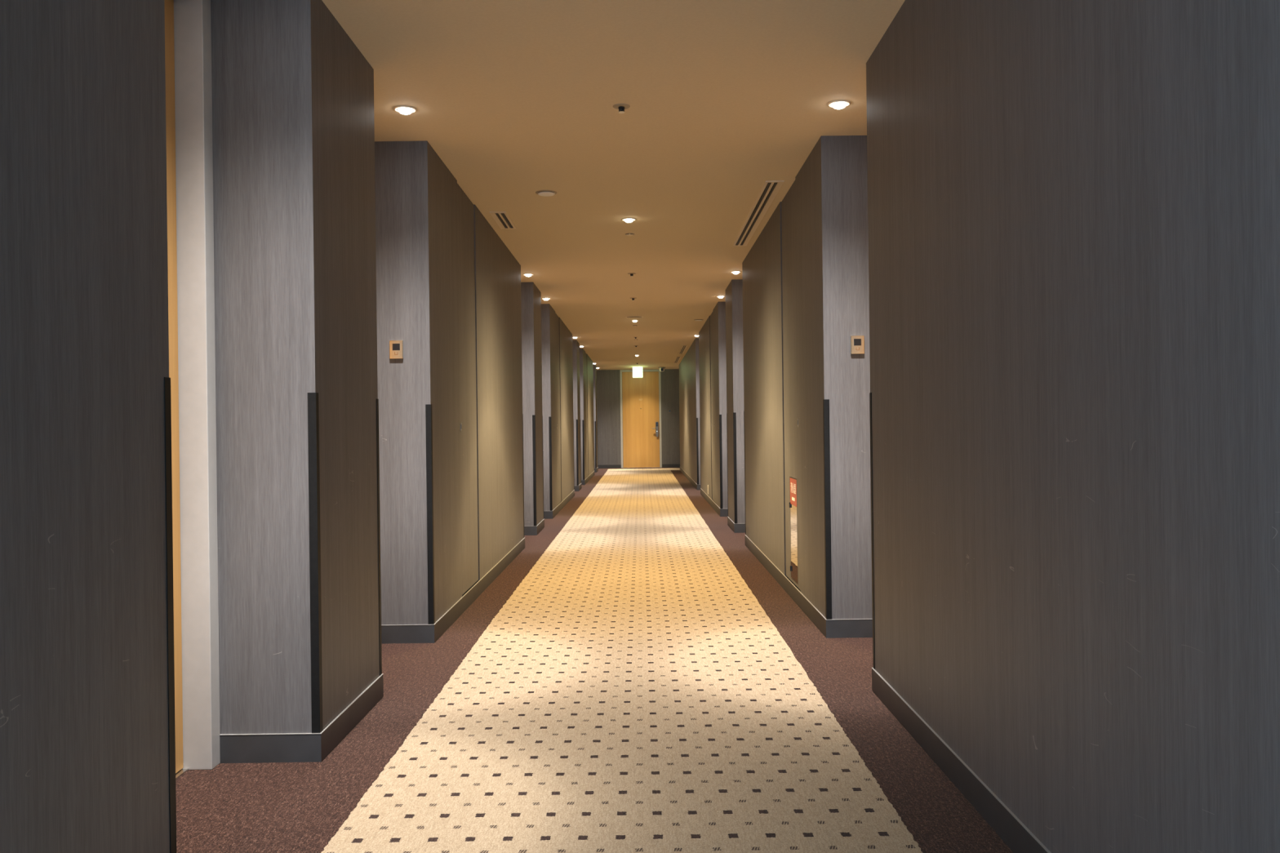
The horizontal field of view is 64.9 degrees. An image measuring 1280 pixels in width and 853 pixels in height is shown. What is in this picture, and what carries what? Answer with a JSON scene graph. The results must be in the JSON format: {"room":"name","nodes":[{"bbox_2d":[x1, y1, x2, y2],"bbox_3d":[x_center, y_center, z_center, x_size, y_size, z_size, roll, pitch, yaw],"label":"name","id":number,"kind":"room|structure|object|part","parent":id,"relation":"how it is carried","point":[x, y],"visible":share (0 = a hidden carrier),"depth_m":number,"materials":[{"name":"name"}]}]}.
{"room":"hotel corridor","nodes":[
{"label":"hotel corridor","id":0,"kind":"room"},
{"bbox_2d":[0,0,597,852],"bbox_3d":[-1.322,-0.160,12.180,0.620,2.413,25.060,-1,0,0],"label":"wall","id":1,"kind":"structure","parent":0,"point":[334,243],"depth_m":3.13,"materials":[{"name":"wood"}]},
{"bbox_2d":[164,377,176,852],"bbox_3d":[-1.016,0.425,2.147,0.026,1.057,0.026,-1,0,0],"label":"guard","id":2,"kind":"object","parent":1,"relation":"attached to","point":[167,406],"visible":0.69,"depth_m":2.14,"materials":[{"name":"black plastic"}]},
{"bbox_2d":[164,0,220,779],"bbox_3d":[-1.385,-0.157,2.643,0.129,2.409,0.965,-1,0,0],"label":"door","id":3,"kind":"structure","parent":1,"relation":"in","point":[188,23],"depth_m":3.06,"materials":[{"name":"beige paint"}]},
{"bbox_2d":[307,392,322,733],"bbox_3d":[-1.016,0.425,3.138,0.026,1.057,0.026,-1,0,0],"label":"guard","id":4,"kind":"object","parent":1,"relation":"attached to","point":[313,397],"visible":1,"depth_m":3.12,"materials":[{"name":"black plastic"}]},
{"bbox_2d":[376,399,382,675],"bbox_3d":[-1.016,0.425,3.857,0.026,1.057,0.026,-1,0,0],"label":"guard","id":5,"kind":"object","parent":1,"relation":"attached to","point":[377,400],"visible":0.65,"depth_m":3.85,"materials":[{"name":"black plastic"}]},
{"bbox_2d":[389,340,403,359],"bbox_3d":[-1.174,-0.366,4.832,0.064,0.088,0.012,-1,0,0],"label":"plate","id":6,"kind":"object","parent":1,"relation":"attached to","point":[396,347],"visible":1,"depth_m":4.83,"materials":[{"name":"beige plastic"}]},
{"bbox_2d":[219,466,598,763],"bbox_3d":[-1.148,1.000,11.457,0.315,0.089,23.614,-1,0,0],"label":"baseboard","id":7,"kind":"structure","parent":1,"relation":"attached to","point":[290,747],"depth_m":3.42,"materials":[{"name":"grey plastic"}]},
{"bbox_2d":[425,404,435,624],"bbox_3d":[-1.016,0.425,4.849,0.026,1.057,0.026,-1,0,0],"label":"guard","id":8,"kind":"object","parent":1,"relation":"attached to","point":[428,421],"visible":1,"depth_m":4.84,"materials":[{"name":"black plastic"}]},
{"bbox_2d":[457,183,478,595],"bbox_3d":[-1.024,-0.207,5.925,0.021,2.320,0.605,-1,0,0],"label":"panel","id":9,"kind":"object","parent":1,"relation":"attached to","point":[465,207],"visible":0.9,"depth_m":5.92,"materials":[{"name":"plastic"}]},
{"bbox_2d":[522,413,524,521],"bbox_3d":[-1.016,0.425,8.590,0.026,1.057,0.026,-1,0,0],"label":"guard","id":10,"kind":"object","parent":1,"relation":"attached to","point":[522,414],"visible":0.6,"depth_m":8.58,"materials":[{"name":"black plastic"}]},
{"bbox_2d":[532,414,537,525],"bbox_3d":[-1.016,0.425,9.601,0.026,1.057,0.026,-1,0,0],"label":"guard","id":11,"kind":"object","parent":1,"relation":"attached to","point":[533,415],"visible":1,"depth_m":9.59,"materials":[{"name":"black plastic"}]},
{"bbox_2d":[542,415,543,497],"bbox_3d":[-1.016,0.425,10.320,0.026,1.057,0.026,-1,0,0],"label":"guard","id":12,"kind":"object","parent":1,"relation":"attached to","point":[542,415],"visible":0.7,"depth_m":10.31,"materials":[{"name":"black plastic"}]},
{"bbox_2d":[548,416,552,511],"bbox_3d":[-1.016,0.425,11.312,0.026,1.057,0.026,-1,0,0],"label":"guard","id":13,"kind":"object","parent":1,"relation":"attached to","point":[549,417],"visible":1,"depth_m":11.30,"materials":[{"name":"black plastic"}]},
{"bbox_2d":[555,312,561,504],"bbox_3d":[-1.024,-0.207,12.388,0.021,2.320,0.605,-1,0,0],"label":"panel","id":14,"kind":"object","parent":1,"relation":"attached to","point":[557,364],"visible":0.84,"depth_m":12.42,"materials":[{"name":"wood"}]},
{"bbox_2d":[573,418,574,489],"bbox_3d":[-1.016,0.425,15.053,0.026,1.057,0.026,-1,0,0],"label":"guard","id":15,"kind":"object","parent":1,"relation":"attached to","point":[573,419],"visible":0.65,"depth_m":15.04,"materials":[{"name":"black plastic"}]},
{"bbox_2d":[576,419,578,485],"bbox_3d":[-1.016,0.425,16.064,0.026,1.057,0.026,-1,0,0],"label":"guard","id":16,"kind":"object","parent":1,"relation":"attached to","point":[577,462],"visible":1,"depth_m":16.05,"materials":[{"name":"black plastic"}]},
{"bbox_2d":[582,420,584,479],"bbox_3d":[-1.016,0.425,17.775,0.026,1.057,0.026,-1,0,0],"label":"guard","id":17,"kind":"object","parent":1,"relation":"attached to","point":[582,420],"visible":1,"depth_m":17.76,"materials":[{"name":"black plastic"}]},
{"bbox_2d":[585,352,588,476],"bbox_3d":[-1.024,-0.207,18.851,0.021,2.320,0.605,-1,0,0],"label":"panel","id":18,"kind":"object","parent":1,"relation":"attached to","point":[585,353],"visible":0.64,"depth_m":18.91,"materials":[{"name":"wood"}]},
{"bbox_2d":[595,421,596,468],"bbox_3d":[-1.016,0.425,22.527,0.026,1.057,0.026,-1,0,0],"label":"guard","id":19,"kind":"object","parent":1,"relation":"attached to","point":[595,421],"visible":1,"depth_m":22.52,"materials":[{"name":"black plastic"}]},
{"bbox_2d":[175,467,1013,852],"bbox_3d":[1.534,1.071,11.530,6.560,0.120,26.960,-1,0,0],"label":"floor","id":20,"kind":"structure","parent":0,"point":[272,807],"depth_m":3.16,"materials":[{"name":"brown carpet"}]},
{"bbox_2d":[320,468,922,852],"bbox_3d":[-0.058,1.029,11.170,1.478,0.004,25.900,-1,0,0],"label":"carpet runner","id":21,"kind":"object","parent":20,"relation":"on","point":[633,693],"visible":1,"depth_m":3.40,"materials":[{"name":"beige carpet"}]},
{"bbox_2d":[321,0,905,369],"bbox_3d":[1.502,-1.462,11.530,6.560,0.120,26.960,-1,0,0],"label":"ceiling","id":22,"kind":"structure","parent":0,"point":[517,99],"depth_m":4.53,"materials":[{"name":"paint"}]},
{"bbox_2d":[393,105,417,114],"bbox_3d":[-1.019,-1.360,4.353,0.100,0.022,0.100,-1,0,0],"label":"recessed light","id":23,"kind":"object","parent":22,"relation":"in","point":[404,109],"visible":1,"depth_m":4.33,"materials":[{"name":"white glass"}]},
{"bbox_2d":[488,211,516,229],"bbox_3d":[-0.918,-1.369,6.715,0.107,0.006,0.540,-1,0,0],"label":"ceiling vent","id":24,"kind":"object","parent":22,"relation":"in","point":[502,219],"visible":1,"depth_m":6.68,"materials":[{"name":"beige metal"}]},
{"bbox_3d":[-0.928,-1.368,6.715,0.006,0.004,0.484,-1,0,0],"label":"blade","id":25,"kind":"part","parent":24,"relation":"part of","materials":[{"name":"grey metal"}]},
{"bbox_2d":[523,273,533,276],"bbox_3d":[-1.019,-1.360,9.096,0.100,0.022,0.100,-1,0,0],"label":"recessed light","id":26,"kind":"object","parent":22,"relation":"in","point":[525,274],"visible":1,"depth_m":9.07,"materials":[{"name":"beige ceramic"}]},
{"bbox_2d":[535,190,556,195],"bbox_3d":[-0.558,-1.370,5.936,0.127,0.013,0.127,-1,0,0],"label":"smoke detector","id":27,"kind":"object","parent":22,"relation":"attached to","point":[541,193],"visible":1,"depth_m":5.91,"materials":[{"name":"beige plastic"}]},
{"bbox_2d":[613,103,630,113],"bbox_3d":[-0.084,-1.368,4.352,0.075,0.028,0.075,-1,0,0],"label":"sprinkler head","id":28,"kind":"object","parent":22,"relation":"attached to","point":[621,107],"visible":1,"depth_m":4.34},
{"bbox_2d":[621,217,636,222],"bbox_3d":[-0.081,-1.371,6.730,0.100,0.022,0.100,-1,0,0],"label":"recessed light","id":29,"kind":"object","parent":22,"relation":"in","point":[626,220],"visible":1,"depth_m":6.71,"materials":[{"name":"white glass"}]},
{"bbox_2d":[625,315,643,318],"bbox_3d":[-0.087,-1.379,12.750,0.232,0.005,0.232,-1,0,0],"label":"ceiling disc","id":30,"kind":"object","parent":22,"relation":"attached to","point":[628,317],"visible":1,"depth_m":12.76,"materials":[{"name":"beige plastic"}]},
{"bbox_2d":[632,366,642,377],"bbox_3d":[-0.078,-1.255,23.549,0.236,0.255,0.064,-1,0,0],"label":"exit sign","id":31,"kind":"object","parent":22,"relation":"hanging from","point":[637,371],"visible":1,"depth_m":23.52,"materials":[{"name":"white plastic"}]},
{"bbox_2d":[658,367,664,371],"bbox_3d":[0.498,-1.340,23.900,0.180,0.098,0.180,-1,0,0],"label":"security camera","id":32,"kind":"object","parent":22,"relation":"attached to","point":[661,369],"visible":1,"depth_m":23.84,"materials":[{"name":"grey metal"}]},
{"bbox_2d":[674,356,680,363],"bbox_3d":[0.767,-1.390,21.200,0.084,0.006,2.000,-1,0,0],"label":"ceiling vent","id":33,"kind":"object","parent":22,"relation":"in","point":[677,358],"visible":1,"depth_m":21.10,"materials":[{"name":"beige metal"}]},
{"bbox_2d":[678,345,688,354],"bbox_3d":[0.767,-1.390,18.390,0.084,0.006,2.020,-1,0,0],"label":"ceiling vent","id":34,"kind":"object","parent":22,"relation":"in","point":[684,347],"visible":1,"depth_m":18.35,"materials":[{"name":"beige metal"}]},
{"bbox_2d":[730,271,741,274],"bbox_3d":[0.857,-1.383,9.096,0.100,0.022,0.100,-1,0,0],"label":"recessed light","id":35,"kind":"object","parent":22,"relation":"in","point":[733,272],"visible":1,"depth_m":9.07,"materials":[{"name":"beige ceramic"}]},
{"bbox_2d":[733,180,784,246],"bbox_3d":[0.760,-1.390,6.740,0.105,0.006,2.050,-1,0,0],"label":"ceiling vent","id":36,"kind":"object","parent":22,"relation":"in","point":[770,188],"visible":1,"depth_m":6.50,"materials":[{"name":"beige metal"}]},
{"bbox_2d":[827,99,850,109],"bbox_3d":[0.857,-1.383,4.353,0.100,0.022,0.100,-1,0,0],"label":"recessed light","id":37,"kind":"object","parent":22,"relation":"in","point":[839,104],"visible":1,"depth_m":4.33,"materials":[{"name":"white glass"}]},
{"bbox_2d":[596,368,679,467],"bbox_3d":[1.533,-0.196,24.835,6.330,2.413,0.250,-1,0,0],"label":"wall","id":38,"kind":"structure","parent":0,"point":[608,381],"depth_m":24.71,"materials":[{"name":"wood"}]},
{"bbox_2d":[597,463,679,468],"bbox_3d":[1.537,0.967,24.707,5.950,0.089,0.007,-1,0,0],"label":"baseboard","id":39,"kind":"structure","parent":38,"relation":"attached to","point":[664,465],"depth_m":24.70,"materials":[{"name":"grey plastic"}]},
{"bbox_2d":[619,369,662,467],"bbox_3d":[-0.002,-0.175,24.728,1.000,2.410,0.136,-1,0,0],"label":"door","id":40,"kind":"structure","parent":38,"relation":"in","point":[641,397],"depth_m":24.73,"materials":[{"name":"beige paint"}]},
{"bbox_2d":[679,0,1279,852],"bbox_3d":[1.190,-0.192,10.620,0.620,2.413,24.840,-1,0,0],"label":"wall","id":41,"kind":"structure","parent":0,"point":[1051,238],"depth_m":2.14,"materials":[{"name":"wood"}]},
{"bbox_2d":[696,417,698,484],"bbox_3d":[0.898,0.401,15.991,0.026,1.057,0.026,-1,0,0],"label":"guard","id":42,"kind":"object","parent":41,"relation":"attached to","point":[697,445],"visible":1,"depth_m":15.98,"materials":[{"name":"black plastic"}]},
{"bbox_2d":[710,312,715,502],"bbox_3d":[0.890,-0.231,12.413,0.021,2.320,0.615,-1,0,0],"label":"panel","id":43,"kind":"object","parent":41,"relation":"attached to","point":[711,315],"visible":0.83,"depth_m":12.45,"materials":[{"name":"wood"}]},
{"bbox_2d":[719,414,722,508],"bbox_3d":[0.898,0.401,11.312,0.026,1.057,0.026,-1,0,0],"label":"guard","id":44,"kind":"object","parent":41,"relation":"attached to","point":[720,415],"visible":1,"depth_m":11.30,"materials":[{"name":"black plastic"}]},
{"bbox_2d":[726,413,728,504],"bbox_3d":[0.898,0.401,10.320,0.026,1.057,0.026,-1,0,0],"label":"guard","id":45,"kind":"object","parent":41,"relation":"attached to","point":[726,414],"visible":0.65,"depth_m":10.31,"materials":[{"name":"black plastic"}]},
{"bbox_2d":[733,412,737,523],"bbox_3d":[0.898,0.401,9.601,0.026,1.057,0.026,-1,0,0],"label":"guard","id":46,"kind":"object","parent":41,"relation":"attached to","point":[734,413],"visible":1,"depth_m":9.59,"materials":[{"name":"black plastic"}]},
{"bbox_2d":[743,410,746,535],"bbox_3d":[0.898,0.401,8.590,0.026,1.057,0.026,-1,0,0],"label":"guard","id":47,"kind":"object","parent":41,"relation":"attached to","point":[744,411],"visible":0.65,"depth_m":8.58,"materials":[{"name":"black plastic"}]},
{"bbox_2d":[781,180,800,590],"bbox_3d":[0.889,-0.231,5.950,0.022,2.320,0.615,-1,0,0],"label":"panel","id":48,"kind":"object","parent":41,"relation":"attached to","point":[788,254],"visible":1,"depth_m":5.95,"materials":[{"name":"wood"}]},
{"bbox_3d":[0.897,0.388,5.905,0.008,0.156,0.258,-1,0,0],"label":"sign plate","id":49,"kind":"part","parent":48,"relation":"part of","materials":[{"name":"red"}]},
{"bbox_3d":[0.901,0.686,5.905,0.008,0.439,0.258,-1,0,0],"label":"pane","id":50,"kind":"part","parent":48,"relation":"part of","materials":[{"name":"clear glass"}]},
{"bbox_2d":[822,399,831,619],"bbox_3d":[0.898,0.401,4.849,0.026,1.057,0.026,-1,0,0],"label":"guard","id":51,"kind":"object","parent":41,"relation":"attached to","point":[825,402],"visible":1,"depth_m":4.84,"materials":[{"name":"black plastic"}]},
{"bbox_2d":[850,335,864,354],"bbox_3d":[1.038,-0.389,4.832,0.064,0.088,0.012,-1,0,0],"label":"plate","id":52,"kind":"object","parent":41,"relation":"attached to","point":[857,342],"visible":1,"depth_m":4.83,"materials":[{"name":"beige plastic"}]},
{"bbox_2d":[680,466,1051,852],"bbox_3d":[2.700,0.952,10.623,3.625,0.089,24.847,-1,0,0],"label":"baseboard","id":53,"kind":"structure","parent":41,"relation":"attached to","point":[1017,837],"depth_m":3.18,"materials":[{"name":"grey plastic"}]},
{"bbox_2d":[869,392,875,669],"bbox_3d":[0.898,0.401,3.857,0.026,1.057,0.026,-1,0,0],"label":"guard","id":54,"kind":"object","parent":41,"relation":"attached to","point":[870,393],"visible":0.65,"depth_m":3.85,"materials":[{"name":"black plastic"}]}
]}

